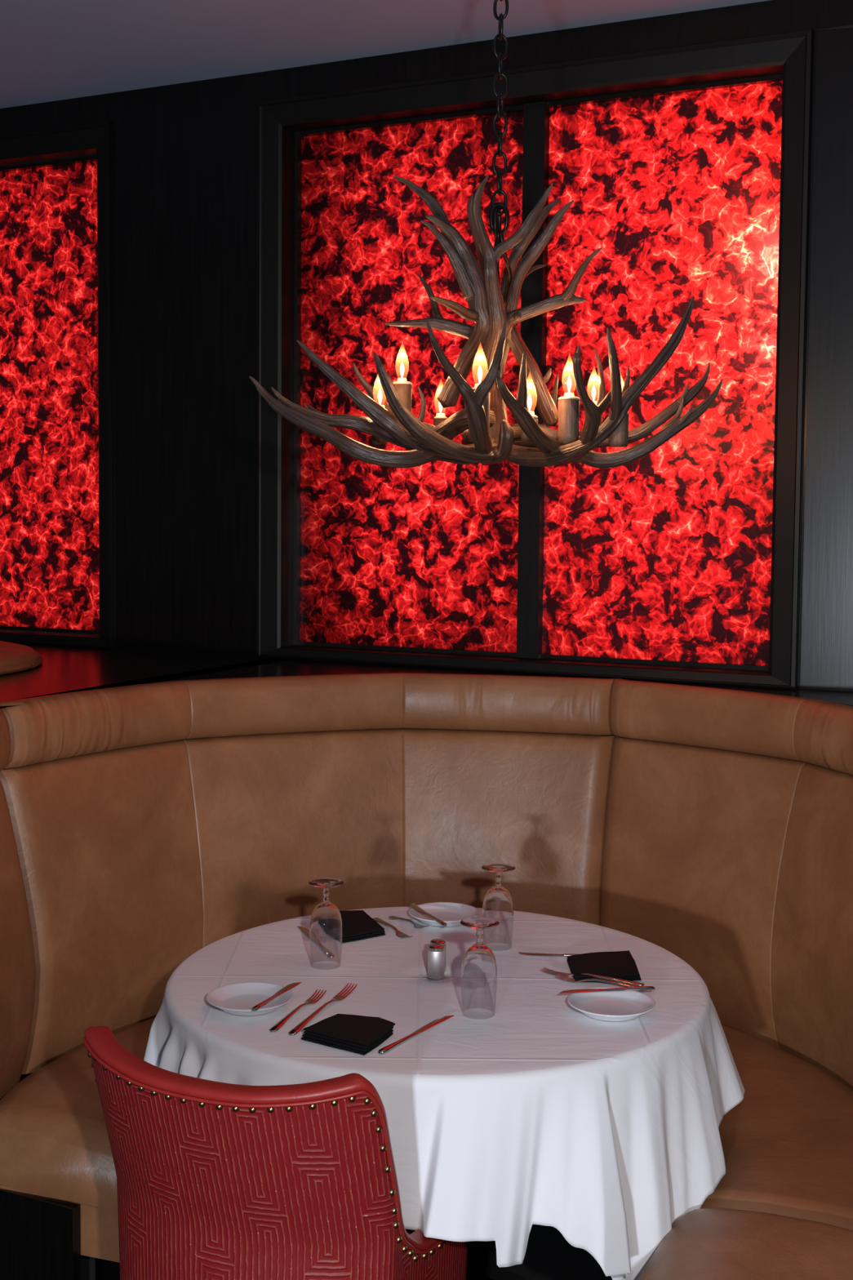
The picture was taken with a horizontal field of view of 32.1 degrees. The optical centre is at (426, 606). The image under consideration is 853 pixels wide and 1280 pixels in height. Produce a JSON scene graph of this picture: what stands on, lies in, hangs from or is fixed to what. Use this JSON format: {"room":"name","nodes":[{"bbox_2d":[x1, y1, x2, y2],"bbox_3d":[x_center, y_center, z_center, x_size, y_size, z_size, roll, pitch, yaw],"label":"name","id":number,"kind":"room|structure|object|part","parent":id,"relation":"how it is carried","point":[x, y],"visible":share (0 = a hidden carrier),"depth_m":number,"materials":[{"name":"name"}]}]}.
{"room":"restaurant","nodes":[
{"label":"restaurant","id":0,"kind":"room"},
{"bbox_2d":[0,0,770,108],"bbox_3d":[-0.487,-1.403,1.815,7.000,0.050,10.200,1,4,0],"label":"ceiling","id":1,"kind":"structure","parent":0,"point":[51,50],"depth_m":3.89,"materials":[{"name":"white paint"}]},
{"bbox_2d":[248,0,723,468],"bbox_3d":[0.126,-0.842,2.733,0.768,1.175,0.736,2,4,28],"label":"antler chandelier","id":2,"kind":"object","parent":1,"relation":"hanging from","point":[488,433],"visible":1,"depth_m":2.73,"materials":[{"name":"brown"}]},
{"bbox_3d":[0.141,-1.075,2.798,0.031,0.664,0.029,-2,5,-38],"label":"chain","id":3,"kind":"part","parent":2,"relation":"part of","materials":[{"name":"black metal"}]},
{"bbox_3d":[0.147,-0.575,2.867,0.030,0.293,0.093,2,4,18],"label":"hook rod","id":4,"kind":"part","parent":2,"relation":"part of","materials":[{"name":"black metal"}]},
{"bbox_2d":[0,0,852,693],"bbox_3d":[-0.424,-0.071,4.380,5.800,2.935,0.120,2,4,26],"label":"wall","id":5,"kind":"structure","parent":0,"point":[184,155],"depth_m":4.39,"materials":[{"name":"black wood"}]},
{"bbox_2d":[0,120,114,648],"bbox_3d":[-1.698,-0.702,4.934,1.678,1.597,0.116,2,4,26],"label":"panel","id":6,"kind":"object","parent":5,"relation":"attached to","point":[56,417],"visible":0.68,"depth_m":4.73,"materials":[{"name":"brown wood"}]},
{"bbox_2d":[0,643,852,722],"bbox_3d":[-0.790,0.186,4.012,4.223,0.034,2.055,1,4,0],"label":"ledge","id":7,"kind":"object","parent":5,"relation":"attached to","point":[62,669],"depth_m":3.99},
{"bbox_2d":[0,640,42,675],"bbox_3d":[-1.573,0.136,4.018,1.032,0.046,1.032,1,4,0],"label":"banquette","id":8,"kind":"object","parent":7,"relation":"on","point":[14,657],"visible":1,"depth_m":3.97,"materials":[{"name":"beige leather"}]},
{"bbox_2d":[255,28,813,688],"bbox_3d":[0.238,-0.626,4.009,1.572,1.597,0.116,2,4,26],"label":"panel","id":9,"kind":"object","parent":5,"relation":"attached to","point":[689,166],"visible":0.92,"depth_m":3.98,"materials":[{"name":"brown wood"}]},
{"bbox_3d":[-0.055,-0.619,4.201,0.649,1.491,0.311,1,4,0],"label":"glowing pane","id":10,"kind":"part","parent":9,"relation":"part of","materials":[{"name":"red glass"}]},
{"bbox_3d":[0.612,-0.592,3.882,0.580,1.491,0.278,1,4,0],"label":"glowing pane","id":11,"kind":"part","parent":9,"relation":"part of","materials":[{"name":"red glass"}]},
{"bbox_2d":[466,1224,612,1279],"bbox_3d":[-0.514,1.576,2.005,7.000,0.050,10.200,1,4,0],"label":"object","id":12,"kind":"structure","parent":0,"point":[548,1255],"depth_m":3.33,"materials":[{"name":"black carpet"}]},
{"bbox_2d":[82,1026,467,1279],"bbox_3d":[-0.237,1.095,2.470,0.529,0.856,0.580,2,4,25],"label":"barrel chair","id":13,"kind":"object","parent":12,"relation":"on","point":[216,1180],"visible":0.91,"depth_m":2.23,"materials":[{"name":"red fabric"}]},
{"bbox_3d":[-0.195,1.113,2.562,0.436,0.138,0.380,2,4,25],"label":"seat","id":14,"kind":"part","parent":13,"relation":"part of","materials":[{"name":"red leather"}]},
{"bbox_2d":[0,672,852,1279],"bbox_3d":[0.223,0.859,3.102,2.314,1.254,1.667,3,4,34],"label":"banquette","id":15,"kind":"object","parent":12,"relation":"on","point":[144,828],"visible":0.71,"depth_m":3.53,"materials":[{"name":"beige leather"}]},
{"bbox_3d":[-0.941,0.708,3.100,0.154,0.676,0.340,1,4,10],"label":"backrest","id":16,"kind":"part","parent":15,"relation":"part of","materials":[{"name":"beige leather"}]},
{"bbox_3d":[-0.889,1.321,2.993,0.460,0.326,0.023,2,4,26],"label":"panel","id":17,"kind":"part","parent":15,"relation":"part of","materials":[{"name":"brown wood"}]},
{"bbox_3d":[0.128,1.194,3.332,2.060,0.111,1.309,2,4,17],"label":"seat","id":18,"kind":"part","parent":15,"relation":"part of","materials":[{"name":"brown leather"}]},
{"bbox_3d":[-0.294,0.674,3.711,1.585,0.676,0.439,-1,4,-22],"label":"backrest","id":19,"kind":"part","parent":15,"relation":"part of","materials":[{"name":"beige leather"}]},
{"bbox_2d":[0,1017,852,1230],"bbox_3d":[0.095,1.066,3.278,1.832,0.153,1.187,1,4,14],"label":"seat cushion","id":20,"kind":"object","parent":15,"relation":"on","point":[788,1145],"depth_m":2.93,"materials":[{"name":"beige leather"}]},
{"bbox_3d":[0.830,0.719,3.161,0.429,0.676,1.565,0,4,-15],"label":"backrest","id":21,"kind":"part","parent":15,"relation":"part of","materials":[{"name":"beige leather"}]},
{"bbox_2d":[637,1208,852,1279],"bbox_3d":[0.587,1.130,2.341,0.676,0.153,0.558,1,4,10],"label":"seat cushion","id":22,"kind":"object","parent":15,"relation":"on","point":[702,1243],"depth_m":2.44,"materials":[{"name":"beige leather"}]},
{"bbox_3d":[0.018,1.114,2.967,1.062,0.758,1.062,1,4,0],"label":"round table","id":23,"kind":"object","parent":12,"relation":"on","visible":0},
{"bbox_2d":[143,906,745,1279],"bbox_3d":[0.026,0.940,2.950,1.176,0.417,1.199,1,4,0],"label":"tablecloth","id":24,"kind":"object","parent":23,"relation":"on","point":[540,1110],"visible":0.76,"depth_m":2.56,"materials":[{"name":"white fabric"}]},
{"bbox_2d":[205,982,293,1016],"bbox_3d":[-0.327,0.730,2.747,0.161,0.020,0.161,1,4,0],"label":"plate","id":25,"kind":"object","parent":24,"relation":"on","point":[236,998],"visible":0.94,"depth_m":2.77,"materials":[{"name":"white ceramic"}]},
{"bbox_2d":[251,982,302,1011],"bbox_3d":[-0.278,0.716,2.734,0.018,0.007,0.174,2,4,22],"label":"butter knife","id":26,"kind":"object","parent":25,"relation":"on","point":[290,986],"visible":1,"depth_m":2.73,"materials":[{"name":"silver metal"}]},
{"bbox_3d":[-0.293,0.718,2.693,0.011,0.007,0.087,2,4,22],"label":"handle","id":27,"kind":"part","parent":26,"relation":"part of","materials":[{"name":"silver metal"}]},
{"bbox_3d":[-0.261,0.714,2.775,0.018,0.004,0.087,2,4,22],"label":"blade","id":28,"kind":"part","parent":26,"relation":"part of","materials":[{"name":"silver metal"}]},
{"bbox_2d":[269,988,326,1031],"bbox_3d":[-0.236,0.738,2.716,0.024,0.010,0.220,2,4,20],"label":"fork","id":29,"kind":"object","parent":24,"relation":"on","point":[276,1027],"visible":1,"depth_m":2.70,"materials":[{"name":"silver metal"}]},
{"bbox_3d":[-0.248,0.740,2.681,0.016,0.010,0.145,2,4,19],"label":"handle","id":30,"kind":"part","parent":29,"relation":"part of","materials":[{"name":"silver metal"}]},
{"bbox_2d":[297,926,334,958],"bbox_3d":[-0.235,0.712,3.160,0.018,0.007,0.244,-1,4,-20],"label":"table knife","id":31,"kind":"object","parent":24,"relation":"on","point":[329,953],"visible":0.98,"depth_m":3.14,"materials":[{"name":"silver metal"}]},
{"bbox_3d":[-0.254,0.709,3.212,0.018,0.004,0.132,-1,4,-20],"label":"blade","id":32,"kind":"part","parent":31,"relation":"part of","materials":[{"name":"silver metal"}]},
{"bbox_3d":[-0.213,0.716,3.098,0.013,0.007,0.112,-1,4,-20],"label":"handle","id":33,"kind":"part","parent":31,"relation":"part of","materials":[{"name":"silver metal"}]},
{"bbox_2d":[288,982,357,1035],"bbox_3d":[-0.190,0.738,2.728,0.024,0.010,0.278,2,4,20],"label":"fork","id":34,"kind":"object","parent":24,"relation":"on","point":[338,997],"visible":1,"depth_m":2.72,"materials":[{"name":"silver metal"}]},
{"bbox_3d":[-0.206,0.741,2.683,0.016,0.010,0.184,2,4,20],"label":"handle","id":35,"kind":"part","parent":34,"relation":"part of","materials":[{"name":"silver metal"}]},
{"bbox_2d":[308,877,344,969],"bbox_3d":[-0.203,0.640,2.996,0.072,0.171,0.072,1,4,0],"label":"goblet","id":36,"kind":"object","parent":24,"relation":"on","point":[326,921],"visible":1,"depth_m":2.97,"materials":[{"name":"clear glass"}]},
{"bbox_3d":[-0.203,0.580,2.992,0.017,0.032,0.017,1,4,0],"label":"stem","id":37,"kind":"part","parent":36,"relation":"part of","materials":[{"name":"clear glass"}]},
{"bbox_2d":[309,902,342,969],"bbox_3d":[-0.203,0.660,2.997,0.067,0.130,0.067,1,4,0],"label":"bowl","id":38,"kind":"object","parent":36,"relation":"on","point":[326,921],"depth_m":2.97,"materials":[{"name":"clear glass"}]},
{"bbox_2d":[301,1013,395,1055],"bbox_3d":[-0.127,0.742,2.592,0.137,0.021,0.128,3,4,33],"label":"napkin","id":39,"kind":"object","parent":24,"relation":"on","point":[359,1034],"visible":1,"depth_m":2.57,"materials":[{"name":"black fabric"}]},
{"bbox_2d":[332,910,385,942],"bbox_3d":[-0.170,0.701,3.269,0.119,0.016,0.213,-1,4,-20],"label":"napkin","id":40,"kind":"object","parent":24,"relation":"on","point":[357,925],"visible":0.66,"depth_m":3.22,"materials":[{"name":"black fabric"}]},
{"bbox_2d":[373,917,412,937],"bbox_3d":[-0.077,0.705,3.261,0.024,0.010,0.186,-1,4,-25],"label":"fork","id":41,"kind":"object","parent":24,"relation":"on","point":[398,933],"visible":0.99,"depth_m":3.24,"materials":[{"name":"silver metal"}]},
{"bbox_3d":[-0.090,0.703,3.289,0.016,0.010,0.122,-1,4,-25],"label":"handle","id":42,"kind":"part","parent":41,"relation":"part of","materials":[{"name":"silver metal"}]},
{"bbox_2d":[388,915,429,928],"bbox_3d":[-0.041,0.702,3.310,0.024,0.010,0.128,-3,5,-40],"label":"fork","id":43,"kind":"object","parent":24,"relation":"on","point":[416,925],"visible":1,"depth_m":3.30,"materials":[{"name":"silver metal"}]},
{"bbox_3d":[-0.055,0.701,3.327,0.016,0.010,0.085,-3,5,-40],"label":"handle","id":44,"kind":"part","parent":43,"relation":"part of","materials":[{"name":"silver metal"}]},
{"bbox_2d":[378,1015,453,1054],"bbox_3d":[-0.018,0.749,2.608,0.018,0.007,0.230,3,4,32],"label":"table knife","id":45,"kind":"object","parent":24,"relation":"on","point":[383,1051],"visible":1,"depth_m":2.60,"materials":[{"name":"silver metal"}]},
{"bbox_3d":[-0.050,0.752,2.555,0.013,0.007,0.106,3,4,32],"label":"handle","id":46,"kind":"part","parent":45,"relation":"part of","materials":[{"name":"silver metal"}]},
{"bbox_3d":[0.010,0.747,2.652,0.018,0.004,0.124,3,4,32],"label":"blade","id":47,"kind":"part","parent":45,"relation":"part of","materials":[{"name":"silver metal"}]},
{"bbox_2d":[427,943,444,979],"bbox_3d":[0.019,0.701,2.928,0.033,0.063,0.033,1,4,0],"label":"shaker","id":48,"kind":"object","parent":24,"relation":"on","point":[436,953],"visible":1,"depth_m":2.92,"materials":[{"name":"silver metal"}]},
{"bbox_2d":[429,938,446,973],"bbox_3d":[0.023,0.698,2.965,0.033,0.063,0.033,1,4,0],"label":"shaker","id":49,"kind":"object","parent":24,"relation":"on","point":[438,941],"visible":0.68,"depth_m":2.96,"materials":[{"name":"silver metal"}]},
{"bbox_2d":[408,902,479,926],"bbox_3d":[0.040,0.696,3.337,0.161,0.020,0.161,1,4,0],"label":"plate","id":50,"kind":"object","parent":24,"relation":"on","point":[450,913],"visible":0.84,"depth_m":3.37,"materials":[{"name":"white ceramic"}]},
{"bbox_2d":[409,902,447,926],"bbox_3d":[0.001,0.682,3.296,0.018,0.007,0.194,-1,4,-24],"label":"butter knife","id":51,"kind":"object","parent":50,"relation":"on","point":[413,905],"visible":1,"depth_m":3.29,"materials":[{"name":"silver metal"}]},
{"bbox_3d":[-0.018,0.680,3.340,0.018,0.004,0.097,-1,4,-24],"label":"blade","id":52,"kind":"part","parent":51,"relation":"part of","materials":[{"name":"silver metal"}]},
{"bbox_3d":[0.022,0.685,3.252,0.011,0.007,0.097,-1,4,-24],"label":"handle","id":53,"kind":"part","parent":51,"relation":"part of","materials":[{"name":"silver metal"}]},
{"bbox_2d":[460,916,499,1018],"bbox_3d":[0.097,0.661,2.714,0.072,0.171,0.072,1,4,0],"label":"goblet","id":54,"kind":"object","parent":24,"relation":"on","point":[479,965],"visible":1,"depth_m":2.69,"materials":[{"name":"clear glass"}]},
{"bbox_2d":[461,943,497,1018],"bbox_3d":[0.096,0.681,2.715,0.067,0.130,0.067,1,4,0],"label":"bowl","id":55,"kind":"object","parent":54,"relation":"on","point":[479,965],"depth_m":2.69,"materials":[{"name":"clear glass"}]},
{"bbox_3d":[0.097,0.601,2.710,0.017,0.032,0.017,1,4,0],"label":"stem","id":56,"kind":"part","parent":54,"relation":"part of","materials":[{"name":"clear glass"}]},
{"bbox_2d":[481,863,515,951],"bbox_3d":[0.151,0.635,3.134,0.072,0.171,0.072,1,4,0],"label":"goblet","id":57,"kind":"object","parent":24,"relation":"on","point":[498,904],"visible":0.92,"depth_m":3.11,"materials":[{"name":"clear glass"}]},
{"bbox_2d":[482,886,513,951],"bbox_3d":[0.151,0.655,3.135,0.067,0.130,0.067,1,4,0],"label":"bowl","id":58,"kind":"object","parent":57,"relation":"on","point":[498,904],"depth_m":3.11,"materials":[{"name":"clear glass"}]},
{"bbox_3d":[0.152,0.575,3.130,0.017,0.032,0.017,1,4,0],"label":"stem","id":59,"kind":"part","parent":57,"relation":"part of","materials":[{"name":"clear glass"}]},
{"bbox_2d":[518,951,576,956],"bbox_3d":[0.279,0.722,3.075,0.178,0.007,0.018,1,4,7],"label":"table knife","id":60,"kind":"object","parent":24,"relation":"on","point":[522,953],"visible":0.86,"depth_m":3.08,"materials":[{"name":"silver metal"}]},
{"bbox_3d":[0.238,0.722,3.080,0.096,0.004,0.018,1,4,7],"label":"blade","id":61,"kind":"part","parent":60,"relation":"part of","materials":[{"name":"silver metal"}]},
{"bbox_3d":[0.326,0.722,3.070,0.082,0.007,0.013,1,4,7],"label":"handle","id":62,"kind":"part","parent":60,"relation":"part of","materials":[{"name":"silver metal"}]},
{"bbox_2d":[540,967,644,986],"bbox_3d":[0.326,0.728,2.913,0.214,0.011,0.024,2,4,28],"label":"fork","id":63,"kind":"object","parent":24,"relation":"on","point":[548,971],"visible":1,"depth_m":2.90,"materials":[{"name":"silver metal"}]},
{"bbox_3d":[0.358,0.727,2.896,0.141,0.007,0.016,2,4,28],"label":"handle","id":64,"kind":"part","parent":63,"relation":"part of","materials":[{"name":"silver metal"}]},
{"bbox_2d":[555,973,640,986],"bbox_3d":[0.338,0.729,2.880,0.183,0.012,0.024,2,4,28],"label":"fork","id":65,"kind":"object","parent":24,"relation":"on","point":[562,977],"visible":0.91,"depth_m":2.88,"materials":[{"name":"silver metal"}]},
{"bbox_3d":[0.365,0.728,2.865,0.121,0.007,0.016,2,4,28],"label":"handle","id":66,"kind":"part","parent":65,"relation":"part of","materials":[{"name":"silver metal"}]},
{"bbox_2d":[567,950,641,982],"bbox_3d":[0.357,0.725,2.995,0.138,0.014,0.181,1,4,0],"label":"napkin","id":67,"kind":"object","parent":24,"relation":"on","point":[622,965],"visible":0.95,"depth_m":2.97,"materials":[{"name":"black fabric"}]},
{"bbox_2d":[567,986,655,1021],"bbox_3d":[0.341,0.737,2.735,0.161,0.020,0.161,1,4,0],"label":"plate","id":68,"kind":"object","parent":24,"relation":"on","point":[611,1006],"visible":1,"depth_m":2.75,"materials":[{"name":"white ceramic"}]},
{"bbox_2d":[560,986,655,993],"bbox_3d":[0.338,0.718,2.783,0.185,0.007,0.018,0,4,-8],"label":"butter knife","id":69,"kind":"object","parent":68,"relation":"on","point":[640,988],"visible":1,"depth_m":2.78,"materials":[{"name":"silver metal"}]},
{"bbox_3d":[0.293,0.719,2.776,0.092,0.004,0.018,0,4,-8],"label":"blade","id":70,"kind":"part","parent":69,"relation":"part of","materials":[{"name":"silver metal"}]},
{"bbox_3d":[0.384,0.718,2.788,0.092,0.007,0.011,0,4,-8],"label":"handle","id":71,"kind":"part","parent":69,"relation":"part of","materials":[{"name":"silver metal"}]},
{"bbox_2d":[800,26,852,690],"bbox_3d":[1.547,-0.567,3.429,1.300,1.619,0.048,2,4,21],"label":"wall","id":72,"kind":"structure","parent":0,"point":[827,618],"depth_m":3.62,"materials":[{"name":"grey paint"}]}
]}

